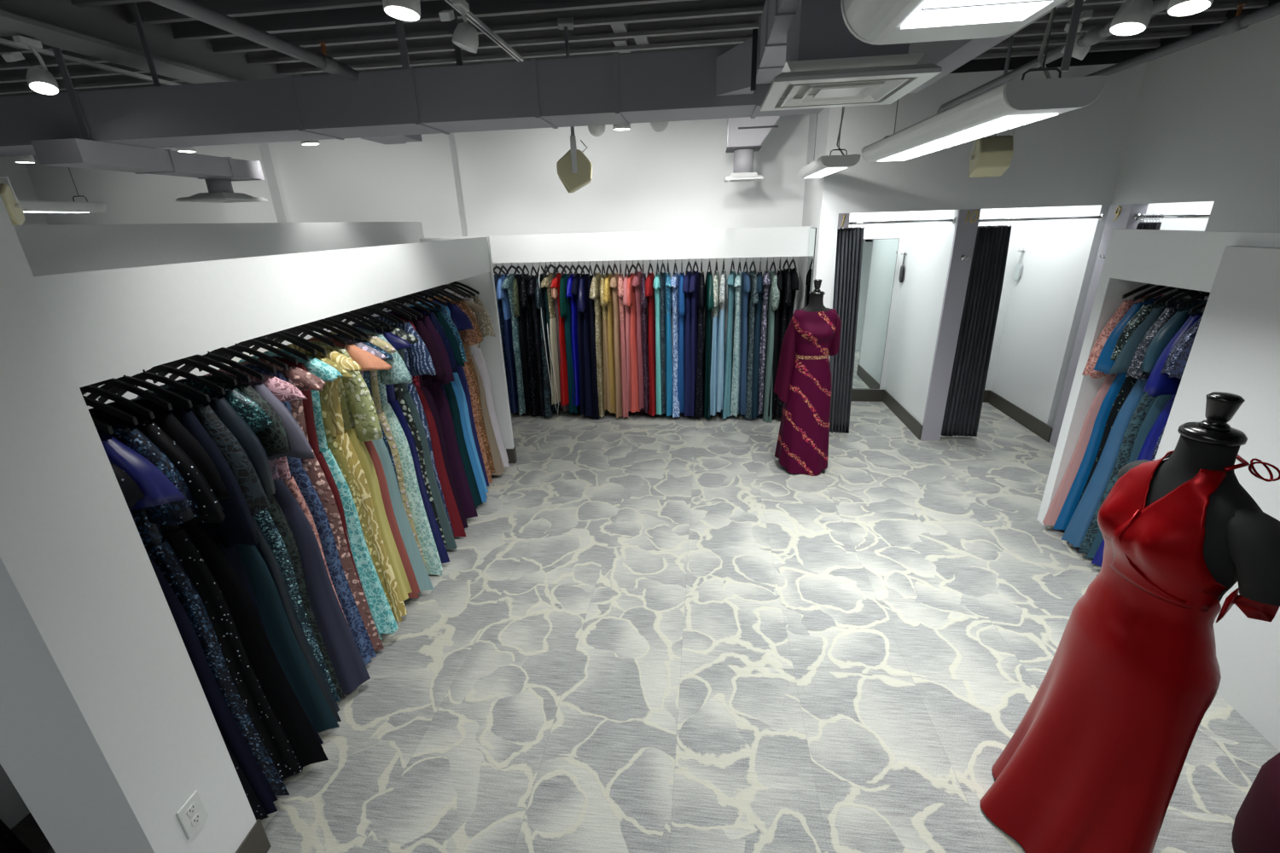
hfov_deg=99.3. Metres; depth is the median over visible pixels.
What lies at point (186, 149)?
track spotlight
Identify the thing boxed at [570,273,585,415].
gown
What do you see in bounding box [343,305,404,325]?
clothes hanger
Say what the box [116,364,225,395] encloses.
clothes hanger
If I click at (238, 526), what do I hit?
gown
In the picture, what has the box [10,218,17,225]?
grille
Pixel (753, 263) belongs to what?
clothes hanger
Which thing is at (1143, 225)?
drape
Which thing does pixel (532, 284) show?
gown
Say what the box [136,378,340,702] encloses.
gown
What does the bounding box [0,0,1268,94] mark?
joist
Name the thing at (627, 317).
gown
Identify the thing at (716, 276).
gown
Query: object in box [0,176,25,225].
loudspeaker
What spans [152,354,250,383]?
clothes hanger
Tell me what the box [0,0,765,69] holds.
joist
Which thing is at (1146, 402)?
gown
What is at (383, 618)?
gown
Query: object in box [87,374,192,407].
clothes hanger
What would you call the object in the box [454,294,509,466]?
gown
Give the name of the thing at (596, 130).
track spotlight
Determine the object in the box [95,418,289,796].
gown
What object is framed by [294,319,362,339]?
clothes hanger
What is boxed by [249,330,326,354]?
clothes hanger
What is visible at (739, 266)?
clothes hanger
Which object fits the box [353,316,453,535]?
gown
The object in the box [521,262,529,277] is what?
clothes hanger
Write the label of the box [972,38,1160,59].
joist
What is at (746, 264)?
clothes hanger
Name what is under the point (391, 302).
clothes hanger
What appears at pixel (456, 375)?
gown
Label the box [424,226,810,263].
wall
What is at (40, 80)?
track spotlight
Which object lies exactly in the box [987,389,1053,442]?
baseboard
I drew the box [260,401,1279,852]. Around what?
floor
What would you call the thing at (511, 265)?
clothes hanger
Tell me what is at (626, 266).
clothes hanger
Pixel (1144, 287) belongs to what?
clothes hanger
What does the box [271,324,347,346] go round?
clothes hanger
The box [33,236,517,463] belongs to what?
wall
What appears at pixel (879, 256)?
wall mirror
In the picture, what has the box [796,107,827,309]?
wall
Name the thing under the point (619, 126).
track spotlight
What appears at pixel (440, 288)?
clothes hanger
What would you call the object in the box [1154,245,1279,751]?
wall panel
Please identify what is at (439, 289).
clothes hanger
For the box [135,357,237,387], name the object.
clothes hanger
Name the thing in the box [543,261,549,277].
clothes hanger
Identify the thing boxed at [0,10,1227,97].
joist
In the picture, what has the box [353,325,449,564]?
gown
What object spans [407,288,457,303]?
clothes hanger
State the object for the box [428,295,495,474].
gown
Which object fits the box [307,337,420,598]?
gown
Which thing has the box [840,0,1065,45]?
pendant light
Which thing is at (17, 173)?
wall
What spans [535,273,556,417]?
gown
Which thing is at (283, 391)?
gown
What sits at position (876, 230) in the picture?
wall
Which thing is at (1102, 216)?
curtain rod
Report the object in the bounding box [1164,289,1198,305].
clothes hanger
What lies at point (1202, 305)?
clothes hanger
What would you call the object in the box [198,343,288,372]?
clothes hanger
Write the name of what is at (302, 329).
clothes hanger
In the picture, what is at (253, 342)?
clothes hanger
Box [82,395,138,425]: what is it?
clothes hanger
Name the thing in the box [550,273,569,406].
gown
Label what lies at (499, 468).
gown
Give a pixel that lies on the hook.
(963, 258)
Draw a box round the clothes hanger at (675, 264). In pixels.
[673,259,677,275]
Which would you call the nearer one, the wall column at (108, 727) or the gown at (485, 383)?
the wall column at (108, 727)
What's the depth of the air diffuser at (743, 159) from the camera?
5.18 m
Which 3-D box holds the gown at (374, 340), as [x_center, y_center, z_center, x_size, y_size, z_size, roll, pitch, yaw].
[-1.730,0.230,3.518,0.640,1.721,0.139,0,21,4]
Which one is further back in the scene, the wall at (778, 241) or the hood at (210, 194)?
the wall at (778, 241)
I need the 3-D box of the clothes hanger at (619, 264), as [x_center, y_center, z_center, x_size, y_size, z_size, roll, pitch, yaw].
[-0.229,-1.886,6.330,0.013,0.221,0.410,-2,21,0]
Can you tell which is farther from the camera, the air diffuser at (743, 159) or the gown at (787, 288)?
the gown at (787, 288)
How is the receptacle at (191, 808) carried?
attached to the power outlet at (193, 813)
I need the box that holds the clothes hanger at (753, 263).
[749,259,756,273]
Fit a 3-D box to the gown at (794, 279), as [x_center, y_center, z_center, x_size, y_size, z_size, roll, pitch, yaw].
[1.724,-0.989,6.414,0.118,1.694,0.648,0,21,4]
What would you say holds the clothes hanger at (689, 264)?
hanging from the wall at (778, 241)
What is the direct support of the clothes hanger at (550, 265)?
hanging from the wall at (778, 241)
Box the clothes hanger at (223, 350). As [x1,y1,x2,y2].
[186,347,276,373]
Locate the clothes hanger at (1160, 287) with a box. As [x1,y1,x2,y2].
[1132,285,1204,301]
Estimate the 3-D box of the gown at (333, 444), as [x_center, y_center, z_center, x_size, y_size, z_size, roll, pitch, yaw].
[-1.758,0.415,3.035,0.657,1.703,0.201,0,21,6]
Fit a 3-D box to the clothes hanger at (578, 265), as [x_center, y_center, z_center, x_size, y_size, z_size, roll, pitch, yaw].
[-0.720,-1.891,6.390,0.013,0.221,0.410,2,21,10]
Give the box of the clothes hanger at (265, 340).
[226,336,309,361]
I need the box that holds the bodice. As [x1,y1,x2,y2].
[1108,468,1226,611]
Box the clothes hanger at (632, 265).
[628,260,637,277]
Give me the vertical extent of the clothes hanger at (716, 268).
0.221 m
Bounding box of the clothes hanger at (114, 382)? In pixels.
[81,378,172,410]
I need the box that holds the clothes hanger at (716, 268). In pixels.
[715,261,717,273]
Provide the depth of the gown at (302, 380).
2.77 m
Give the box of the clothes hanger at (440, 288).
[424,284,471,298]
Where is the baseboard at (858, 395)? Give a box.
[851,389,989,402]
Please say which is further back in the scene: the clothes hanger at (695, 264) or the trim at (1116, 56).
the clothes hanger at (695, 264)
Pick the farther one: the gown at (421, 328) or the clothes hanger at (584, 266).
the clothes hanger at (584, 266)
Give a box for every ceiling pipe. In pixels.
[147,0,360,81]
[936,0,1169,114]
[1083,1,1279,76]
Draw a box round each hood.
[189,192,253,197]
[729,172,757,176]
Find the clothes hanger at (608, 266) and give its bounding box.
[605,261,612,277]
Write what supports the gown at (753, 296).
hanging from the clothes hanger at (753, 263)
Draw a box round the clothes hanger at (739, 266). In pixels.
[737,261,741,274]
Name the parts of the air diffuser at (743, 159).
frame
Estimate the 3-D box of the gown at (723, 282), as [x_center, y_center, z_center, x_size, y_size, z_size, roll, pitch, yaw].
[0.969,-1.023,6.509,0.142,1.655,0.572,2,21,10]
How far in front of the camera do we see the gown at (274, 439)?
2.44 m
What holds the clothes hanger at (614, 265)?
hanging from the wall at (778, 241)
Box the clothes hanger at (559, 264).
[553,261,566,276]
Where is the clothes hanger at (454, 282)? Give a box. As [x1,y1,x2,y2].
[437,281,479,295]
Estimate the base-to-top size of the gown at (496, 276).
1.716 m
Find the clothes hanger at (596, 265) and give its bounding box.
[593,263,600,276]
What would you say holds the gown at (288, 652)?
hanging from the clothes hanger at (144, 375)
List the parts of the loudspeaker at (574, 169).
ceiling plate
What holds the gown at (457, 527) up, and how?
hanging from the clothes hanger at (412, 316)
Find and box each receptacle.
[186,803,196,816]
[191,813,201,826]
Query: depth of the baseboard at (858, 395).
7.12 m
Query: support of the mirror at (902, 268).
hanging from the hook
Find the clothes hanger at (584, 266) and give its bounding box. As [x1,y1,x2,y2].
[580,261,588,277]
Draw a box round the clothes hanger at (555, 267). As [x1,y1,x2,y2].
[552,263,558,278]
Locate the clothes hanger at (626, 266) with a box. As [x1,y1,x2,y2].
[624,260,628,276]
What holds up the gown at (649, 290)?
hanging from the clothes hanger at (650, 265)
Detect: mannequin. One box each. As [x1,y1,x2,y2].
[788,279,830,474]
[994,391,1279,781]
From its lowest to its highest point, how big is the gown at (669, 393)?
1.699 m
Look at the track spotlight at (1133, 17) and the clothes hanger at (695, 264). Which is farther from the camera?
the clothes hanger at (695, 264)
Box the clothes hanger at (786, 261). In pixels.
[782,256,790,272]
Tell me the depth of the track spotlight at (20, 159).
4.27 m
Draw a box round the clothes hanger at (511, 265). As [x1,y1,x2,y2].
[504,262,519,277]
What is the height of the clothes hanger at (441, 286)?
0.221 m
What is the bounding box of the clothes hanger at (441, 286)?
[432,285,465,297]
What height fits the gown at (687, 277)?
1.703 m
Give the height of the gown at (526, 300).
1.728 m
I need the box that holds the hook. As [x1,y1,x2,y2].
[960,255,969,261]
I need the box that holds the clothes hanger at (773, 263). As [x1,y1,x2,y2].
[769,256,776,273]
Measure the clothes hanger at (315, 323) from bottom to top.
0.221 m
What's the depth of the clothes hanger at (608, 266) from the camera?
6.31 m
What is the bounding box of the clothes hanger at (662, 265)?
[659,259,665,275]
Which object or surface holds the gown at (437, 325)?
hanging from the clothes hanger at (410, 296)
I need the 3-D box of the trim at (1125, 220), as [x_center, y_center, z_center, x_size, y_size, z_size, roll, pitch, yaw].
[4.319,-0.865,5.176,0.126,2.317,0.278,1,21,7]
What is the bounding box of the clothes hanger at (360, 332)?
[299,316,369,338]
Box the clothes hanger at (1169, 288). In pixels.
[1141,286,1209,302]
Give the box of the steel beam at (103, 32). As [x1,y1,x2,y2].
[0,0,302,83]
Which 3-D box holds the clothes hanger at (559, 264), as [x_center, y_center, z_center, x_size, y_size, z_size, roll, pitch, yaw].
[-0.949,-1.903,6.414,0.012,0.221,0.410,3,21,12]
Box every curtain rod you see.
[849,216,955,224]
[978,213,1105,221]
[1133,213,1210,220]
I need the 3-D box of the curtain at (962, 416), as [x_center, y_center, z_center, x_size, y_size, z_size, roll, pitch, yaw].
[3.397,-0.935,5.496,0.376,2.195,0.115,1,21,7]
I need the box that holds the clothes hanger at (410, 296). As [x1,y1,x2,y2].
[380,294,434,310]
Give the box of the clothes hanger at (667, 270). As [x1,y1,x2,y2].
[666,259,669,274]
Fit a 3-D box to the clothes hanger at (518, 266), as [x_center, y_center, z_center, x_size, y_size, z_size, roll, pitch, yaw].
[-1.450,-1.907,6.476,0.012,0.221,0.410,0,21,5]
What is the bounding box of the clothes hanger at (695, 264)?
[692,261,698,273]
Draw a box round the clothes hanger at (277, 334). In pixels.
[241,331,316,354]
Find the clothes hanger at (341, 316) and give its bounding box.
[324,314,376,332]
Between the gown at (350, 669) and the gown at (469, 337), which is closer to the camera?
the gown at (350, 669)
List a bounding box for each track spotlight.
[1,34,59,94]
[11,155,34,162]
[175,146,196,152]
[300,139,319,145]
[382,0,420,21]
[438,0,478,53]
[587,124,605,136]
[613,123,630,130]
[650,121,668,132]
[1060,9,1093,60]
[1109,0,1152,35]
[1166,0,1213,16]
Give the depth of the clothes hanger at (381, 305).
3.60 m
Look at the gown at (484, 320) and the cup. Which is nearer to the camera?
the cup
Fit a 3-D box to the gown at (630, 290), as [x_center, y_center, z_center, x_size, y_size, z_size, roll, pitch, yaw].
[-0.036,-1.021,6.632,0.169,1.646,0.604,4,21,14]
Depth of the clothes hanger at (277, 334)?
2.63 m
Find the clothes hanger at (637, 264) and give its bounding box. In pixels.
[634,262,641,274]
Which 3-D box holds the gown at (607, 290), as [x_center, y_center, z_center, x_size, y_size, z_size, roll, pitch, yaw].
[-0.346,-1.014,6.677,0.141,1.679,0.622,1,21,7]
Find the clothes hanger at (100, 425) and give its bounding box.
[91,417,113,434]
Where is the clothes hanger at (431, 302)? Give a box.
[386,293,442,310]
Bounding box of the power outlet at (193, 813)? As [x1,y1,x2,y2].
[175,791,208,839]
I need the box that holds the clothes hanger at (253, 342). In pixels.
[223,338,298,364]
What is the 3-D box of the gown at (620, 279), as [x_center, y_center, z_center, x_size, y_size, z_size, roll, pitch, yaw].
[-0.211,-1.006,6.661,0.123,1.704,0.642,-2,21,0]
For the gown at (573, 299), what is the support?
hanging from the clothes hanger at (572, 266)
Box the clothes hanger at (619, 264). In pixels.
[619,263,621,276]
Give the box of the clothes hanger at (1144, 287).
[1122,283,1194,299]
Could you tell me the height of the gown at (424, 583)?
1.720 m
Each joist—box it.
[0,0,435,36]
[0,0,692,55]
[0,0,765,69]
[0,0,1126,83]
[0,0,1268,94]
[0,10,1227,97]
[70,0,148,7]
[909,24,1192,49]
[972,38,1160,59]
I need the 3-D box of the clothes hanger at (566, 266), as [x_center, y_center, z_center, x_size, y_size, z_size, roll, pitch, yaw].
[-0.874,-1.893,6.408,0.013,0.221,0.410,2,21,10]
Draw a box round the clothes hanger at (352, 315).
[319,311,383,331]
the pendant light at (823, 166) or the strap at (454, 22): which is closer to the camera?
the strap at (454, 22)
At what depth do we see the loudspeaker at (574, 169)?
3.61 m
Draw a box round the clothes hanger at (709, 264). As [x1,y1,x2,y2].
[707,258,711,273]
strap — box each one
[51,46,92,140]
[129,2,160,86]
[394,17,410,69]
[448,4,463,65]
[1060,0,1083,71]
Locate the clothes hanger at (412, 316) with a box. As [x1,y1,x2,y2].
[357,302,417,320]
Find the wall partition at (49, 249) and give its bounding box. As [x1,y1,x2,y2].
[0,221,424,830]
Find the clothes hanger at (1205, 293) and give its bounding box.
[1176,291,1210,308]
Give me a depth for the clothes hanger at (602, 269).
6.30 m
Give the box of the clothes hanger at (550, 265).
[544,261,558,276]
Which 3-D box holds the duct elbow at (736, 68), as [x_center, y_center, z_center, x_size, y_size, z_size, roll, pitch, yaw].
[0.475,-1.784,2.692,0.190,0.250,0.190,1,21,7]
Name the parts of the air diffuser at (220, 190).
frame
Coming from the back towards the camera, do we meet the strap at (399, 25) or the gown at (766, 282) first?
the gown at (766, 282)
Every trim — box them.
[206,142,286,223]
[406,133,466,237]
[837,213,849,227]
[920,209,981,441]
[949,0,1279,73]
[1049,203,1148,447]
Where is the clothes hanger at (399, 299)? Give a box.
[372,296,430,314]
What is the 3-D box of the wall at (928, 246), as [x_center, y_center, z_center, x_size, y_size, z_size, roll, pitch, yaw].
[3.172,-1.343,6.040,0.185,2.667,1.334,1,21,7]
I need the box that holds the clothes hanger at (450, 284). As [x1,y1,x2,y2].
[431,282,475,296]
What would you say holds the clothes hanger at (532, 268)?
hanging from the wall at (778, 241)
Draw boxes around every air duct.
[30,138,264,181]
[360,134,422,144]
[756,0,800,84]
[908,0,1069,93]
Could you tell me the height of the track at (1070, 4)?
0.032 m
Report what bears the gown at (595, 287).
hanging from the clothes hanger at (596, 265)
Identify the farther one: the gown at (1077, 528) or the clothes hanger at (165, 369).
the gown at (1077, 528)
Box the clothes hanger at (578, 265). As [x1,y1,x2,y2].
[573,264,584,277]
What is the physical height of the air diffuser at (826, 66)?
0.720 m
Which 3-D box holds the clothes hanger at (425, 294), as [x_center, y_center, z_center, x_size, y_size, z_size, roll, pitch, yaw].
[-1.703,-1.030,4.175,0.410,0.221,0.013,0,21,3]
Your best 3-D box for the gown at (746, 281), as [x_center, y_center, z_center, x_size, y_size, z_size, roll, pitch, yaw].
[1.244,-0.998,6.484,0.112,1.670,0.621,0,21,5]
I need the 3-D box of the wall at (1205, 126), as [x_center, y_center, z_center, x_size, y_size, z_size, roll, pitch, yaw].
[3.891,-0.123,1.682,0.120,3.419,10.117,1,21,7]
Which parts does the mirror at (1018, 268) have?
handle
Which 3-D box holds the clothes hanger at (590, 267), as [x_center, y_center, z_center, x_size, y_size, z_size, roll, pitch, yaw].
[-0.586,-1.883,6.376,0.012,0.221,0.410,-2,21,1]
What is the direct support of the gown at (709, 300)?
hanging from the clothes hanger at (709, 264)
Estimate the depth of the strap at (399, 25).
2.89 m
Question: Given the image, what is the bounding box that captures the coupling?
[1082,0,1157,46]
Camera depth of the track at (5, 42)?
3.34 m
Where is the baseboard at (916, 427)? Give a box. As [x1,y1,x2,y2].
[882,389,922,439]
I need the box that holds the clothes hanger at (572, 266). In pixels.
[568,261,577,277]
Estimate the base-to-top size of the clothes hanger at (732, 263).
0.221 m
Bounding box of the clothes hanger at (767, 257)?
[766,256,767,273]
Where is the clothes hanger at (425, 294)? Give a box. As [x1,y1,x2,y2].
[395,291,447,306]
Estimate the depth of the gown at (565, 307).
6.54 m
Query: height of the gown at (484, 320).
1.693 m
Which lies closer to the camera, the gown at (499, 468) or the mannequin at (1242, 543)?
the mannequin at (1242, 543)
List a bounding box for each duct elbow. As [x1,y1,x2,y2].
[715,29,758,95]
[725,115,780,152]
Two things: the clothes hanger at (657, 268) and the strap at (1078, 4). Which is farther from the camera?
the clothes hanger at (657, 268)
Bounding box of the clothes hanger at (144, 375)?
[98,369,210,402]
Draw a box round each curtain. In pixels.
[829,221,864,433]
[940,217,1012,436]
[1136,214,1163,229]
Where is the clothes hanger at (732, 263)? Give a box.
[730,257,734,273]
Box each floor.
[11,812,55,852]
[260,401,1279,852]
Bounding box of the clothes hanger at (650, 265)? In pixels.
[647,262,652,275]
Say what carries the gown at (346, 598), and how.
hanging from the clothes hanger at (238, 347)
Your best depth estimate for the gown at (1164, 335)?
3.23 m
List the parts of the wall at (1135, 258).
panel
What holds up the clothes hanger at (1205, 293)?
hanging from the wall at (1135, 258)
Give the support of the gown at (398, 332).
hanging from the clothes hanger at (368, 309)
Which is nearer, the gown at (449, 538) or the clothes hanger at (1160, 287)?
the clothes hanger at (1160, 287)
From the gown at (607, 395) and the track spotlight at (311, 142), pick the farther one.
the gown at (607, 395)
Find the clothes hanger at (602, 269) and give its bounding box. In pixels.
[601,261,605,277]
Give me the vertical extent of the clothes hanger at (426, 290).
0.221 m
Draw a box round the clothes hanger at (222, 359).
[168,351,264,380]
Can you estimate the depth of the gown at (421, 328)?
3.97 m
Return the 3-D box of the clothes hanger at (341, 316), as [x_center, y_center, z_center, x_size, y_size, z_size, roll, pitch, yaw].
[-1.759,-0.652,3.170,0.410,0.221,0.013,0,21,4]
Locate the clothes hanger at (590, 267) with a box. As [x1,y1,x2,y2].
[588,263,592,277]
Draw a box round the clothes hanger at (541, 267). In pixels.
[536,261,544,277]
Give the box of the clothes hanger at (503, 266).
[498,265,508,277]
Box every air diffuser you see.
[175,178,267,203]
[723,148,763,182]
[760,0,942,110]
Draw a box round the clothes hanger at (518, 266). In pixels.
[513,265,524,278]
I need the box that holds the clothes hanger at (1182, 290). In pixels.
[1153,288,1190,305]
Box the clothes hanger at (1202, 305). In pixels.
[1189,301,1207,313]
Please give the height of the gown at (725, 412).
1.733 m
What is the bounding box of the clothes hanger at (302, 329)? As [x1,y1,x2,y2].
[267,325,335,348]
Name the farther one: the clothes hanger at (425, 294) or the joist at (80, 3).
the clothes hanger at (425, 294)
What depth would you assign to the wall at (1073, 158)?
4.90 m
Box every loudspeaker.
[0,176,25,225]
[556,17,592,192]
[968,34,1015,177]
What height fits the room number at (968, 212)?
0.109 m
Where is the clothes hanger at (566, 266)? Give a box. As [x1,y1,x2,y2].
[560,261,571,277]
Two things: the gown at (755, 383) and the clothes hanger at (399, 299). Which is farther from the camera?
the gown at (755, 383)
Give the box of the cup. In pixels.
[1097,450,1174,541]
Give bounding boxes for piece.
[610,23,627,33]
[612,38,630,52]
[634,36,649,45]
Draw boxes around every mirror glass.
[899,266,902,281]
[1013,264,1020,279]
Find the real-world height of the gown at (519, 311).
1.711 m
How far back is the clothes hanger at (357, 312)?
3.34 m
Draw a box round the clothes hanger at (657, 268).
[656,259,659,275]
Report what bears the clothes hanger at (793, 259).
hanging from the wall at (778, 241)
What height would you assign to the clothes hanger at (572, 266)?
0.221 m
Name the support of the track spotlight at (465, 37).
attached to the track at (470, 16)
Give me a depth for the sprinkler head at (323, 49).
2.75 m
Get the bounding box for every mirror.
[803,227,816,308]
[852,238,899,389]
[898,252,905,282]
[1013,250,1023,280]
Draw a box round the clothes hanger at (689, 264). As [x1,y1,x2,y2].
[685,259,692,274]
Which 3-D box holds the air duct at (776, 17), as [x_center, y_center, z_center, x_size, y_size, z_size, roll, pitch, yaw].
[0.594,-1.313,1.348,0.394,0.204,2.970,1,21,7]
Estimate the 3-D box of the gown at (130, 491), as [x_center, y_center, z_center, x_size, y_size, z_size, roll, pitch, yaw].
[-1.818,0.833,1.937,0.598,1.704,0.170,0,21,5]
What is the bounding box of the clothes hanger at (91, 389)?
[79,384,154,418]
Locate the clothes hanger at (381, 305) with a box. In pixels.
[366,302,411,319]
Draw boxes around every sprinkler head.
[318,41,326,55]
[1235,3,1245,16]
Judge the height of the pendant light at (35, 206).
1.017 m
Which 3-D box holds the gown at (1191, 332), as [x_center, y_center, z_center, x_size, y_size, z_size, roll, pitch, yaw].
[3.282,0.166,3.227,0.598,1.721,0.195,1,21,8]
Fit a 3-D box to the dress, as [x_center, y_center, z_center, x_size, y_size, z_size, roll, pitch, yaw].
[2.455,1.452,1.828,0.570,0.452,0.570,1,21,7]
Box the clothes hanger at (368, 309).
[342,307,398,325]
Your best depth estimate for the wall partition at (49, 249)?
2.88 m
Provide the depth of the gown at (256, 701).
2.07 m
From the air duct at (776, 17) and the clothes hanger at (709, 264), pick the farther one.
the clothes hanger at (709, 264)
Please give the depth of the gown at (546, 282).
6.61 m
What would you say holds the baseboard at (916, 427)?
attached to the wall at (928, 246)
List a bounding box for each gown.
[88,401,328,767]
[88,409,302,782]
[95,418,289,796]
[98,434,277,814]
[109,460,267,820]
[130,388,341,721]
[132,400,323,744]
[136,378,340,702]
[137,395,339,733]
[199,375,344,698]
[201,367,350,630]
[212,374,370,694]
[217,358,383,651]
[232,364,376,665]
[238,349,398,639]
[259,356,371,613]
[264,343,407,622]
[295,349,395,620]
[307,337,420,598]
[310,329,428,574]
[310,341,412,600]
[321,335,433,594]
[334,334,401,495]
[337,320,447,546]
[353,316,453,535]
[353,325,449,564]
[356,327,442,575]
[379,310,477,518]
[387,306,459,409]
[387,323,457,549]
[393,314,468,528]
[399,318,465,536]
[408,301,488,493]
[410,303,487,502]
[413,306,482,508]
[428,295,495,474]
[431,300,488,486]
[440,299,492,482]
[452,292,508,461]
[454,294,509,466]
[460,297,505,475]
[494,273,509,401]
[496,273,518,413]
[500,273,525,415]
[512,273,531,414]
[520,273,539,417]
[528,274,545,416]
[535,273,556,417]
[538,265,558,414]
[540,273,560,404]
[543,274,560,410]
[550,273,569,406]
[551,275,569,411]
[559,273,580,413]
[566,273,580,407]
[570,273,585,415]
[577,273,593,417]
[587,273,599,419]
[589,272,607,418]
[599,273,612,411]
[603,273,616,413]
[609,272,622,418]
[617,272,628,418]
[622,273,630,411]
[624,273,640,413]
[631,271,643,409]
[640,273,649,413]
[645,272,656,416]
[652,272,661,415]
[659,271,666,413]
[664,272,673,416]
[670,271,681,418]
[677,272,685,413]
[681,270,692,416]
[688,269,698,417]
[694,272,704,418]
[703,269,714,419]
[709,270,719,415]
[715,270,727,412]
[721,269,736,418]
[730,270,742,417]
[738,270,750,415]
[744,269,758,419]
[750,271,762,419]
[758,269,770,414]
[762,270,779,422]
[768,269,782,416]
[773,268,791,418]
[773,308,841,476]
[786,267,798,328]
[979,450,1279,852]
[1042,294,1164,525]
[1053,296,1173,530]
[1061,300,1184,547]
[1067,297,1187,542]
[1077,300,1207,552]
[1085,307,1203,558]
[1091,313,1203,567]
[1151,315,1202,460]
[1168,336,1195,379]
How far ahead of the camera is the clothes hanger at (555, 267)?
6.38 m
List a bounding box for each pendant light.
[18,58,106,213]
[796,106,861,178]
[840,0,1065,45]
[861,5,1107,162]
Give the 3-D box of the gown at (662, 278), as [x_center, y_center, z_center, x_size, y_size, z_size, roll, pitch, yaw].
[0.297,-1.009,6.586,0.106,1.676,0.469,2,21,10]
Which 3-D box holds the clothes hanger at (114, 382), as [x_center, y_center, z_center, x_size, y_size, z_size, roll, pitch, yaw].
[-1.831,-0.160,1.861,0.410,0.221,0.013,0,21,5]
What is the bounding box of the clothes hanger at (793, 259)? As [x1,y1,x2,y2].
[789,256,797,272]
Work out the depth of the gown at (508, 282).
6.66 m
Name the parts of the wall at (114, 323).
panel, panel, baseboard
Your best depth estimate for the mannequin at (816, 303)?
4.73 m
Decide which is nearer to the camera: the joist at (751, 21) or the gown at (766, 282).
the joist at (751, 21)
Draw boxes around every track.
[0,37,180,85]
[444,0,523,61]
[1066,0,1085,7]
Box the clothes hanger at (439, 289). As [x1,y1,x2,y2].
[413,286,462,302]
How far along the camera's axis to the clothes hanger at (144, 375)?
2.01 m
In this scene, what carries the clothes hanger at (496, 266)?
hanging from the wall at (778, 241)
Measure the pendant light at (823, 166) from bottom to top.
0.877 m
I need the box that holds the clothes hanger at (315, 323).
[279,320,354,343]
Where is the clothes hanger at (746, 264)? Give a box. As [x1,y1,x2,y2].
[743,257,748,273]
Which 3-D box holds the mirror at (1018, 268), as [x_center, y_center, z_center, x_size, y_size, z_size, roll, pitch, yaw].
[4.390,-1.865,6.301,0.014,0.340,0.132,1,21,7]
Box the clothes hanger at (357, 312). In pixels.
[326,309,391,330]
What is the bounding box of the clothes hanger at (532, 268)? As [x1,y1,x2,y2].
[529,263,536,278]
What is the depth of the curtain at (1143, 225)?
4.53 m
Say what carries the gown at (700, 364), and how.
hanging from the clothes hanger
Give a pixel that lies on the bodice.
(1155, 549)
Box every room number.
[965,210,977,222]
[1112,206,1121,220]
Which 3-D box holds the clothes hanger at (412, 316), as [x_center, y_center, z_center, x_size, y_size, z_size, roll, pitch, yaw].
[-1.730,-0.828,3.680,0.410,0.221,0.012,-1,21,3]
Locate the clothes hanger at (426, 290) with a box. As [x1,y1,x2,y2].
[401,289,451,304]
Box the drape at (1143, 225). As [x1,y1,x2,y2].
[1136,221,1161,229]
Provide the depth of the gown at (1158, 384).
3.16 m
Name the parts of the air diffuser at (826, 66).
plate, frame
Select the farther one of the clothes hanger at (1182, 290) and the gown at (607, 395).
the gown at (607, 395)
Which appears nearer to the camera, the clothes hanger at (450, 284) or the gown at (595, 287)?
the clothes hanger at (450, 284)
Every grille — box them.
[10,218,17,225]
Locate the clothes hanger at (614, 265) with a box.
[612,261,617,276]
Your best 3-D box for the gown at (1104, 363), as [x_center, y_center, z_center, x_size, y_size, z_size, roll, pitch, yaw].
[3.343,-0.017,3.721,0.648,1.709,0.128,0,21,4]
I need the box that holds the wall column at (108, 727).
[0,194,256,852]
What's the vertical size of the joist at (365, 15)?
0.350 m
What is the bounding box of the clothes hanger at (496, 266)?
[493,263,505,273]
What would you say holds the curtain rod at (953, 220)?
attached to the wall at (1073, 158)
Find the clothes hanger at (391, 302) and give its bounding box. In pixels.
[366,299,422,319]
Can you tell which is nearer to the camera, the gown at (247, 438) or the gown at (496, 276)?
the gown at (247, 438)
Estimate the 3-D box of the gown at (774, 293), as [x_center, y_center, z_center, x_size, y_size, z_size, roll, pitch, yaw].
[1.536,-0.960,6.461,0.124,1.728,0.635,0,21,4]
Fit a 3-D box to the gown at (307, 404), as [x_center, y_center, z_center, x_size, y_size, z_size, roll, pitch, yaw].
[-1.757,0.435,2.891,0.431,1.636,0.165,-1,21,2]
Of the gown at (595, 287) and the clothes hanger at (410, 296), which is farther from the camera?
the gown at (595, 287)
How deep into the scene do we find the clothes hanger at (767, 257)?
6.03 m
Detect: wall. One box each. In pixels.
[0,156,47,225]
[24,114,809,371]
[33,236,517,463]
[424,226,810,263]
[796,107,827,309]
[812,61,1147,308]
[828,207,1028,389]
[884,209,958,424]
[990,14,1279,427]
[1036,228,1279,525]
[1143,201,1214,231]

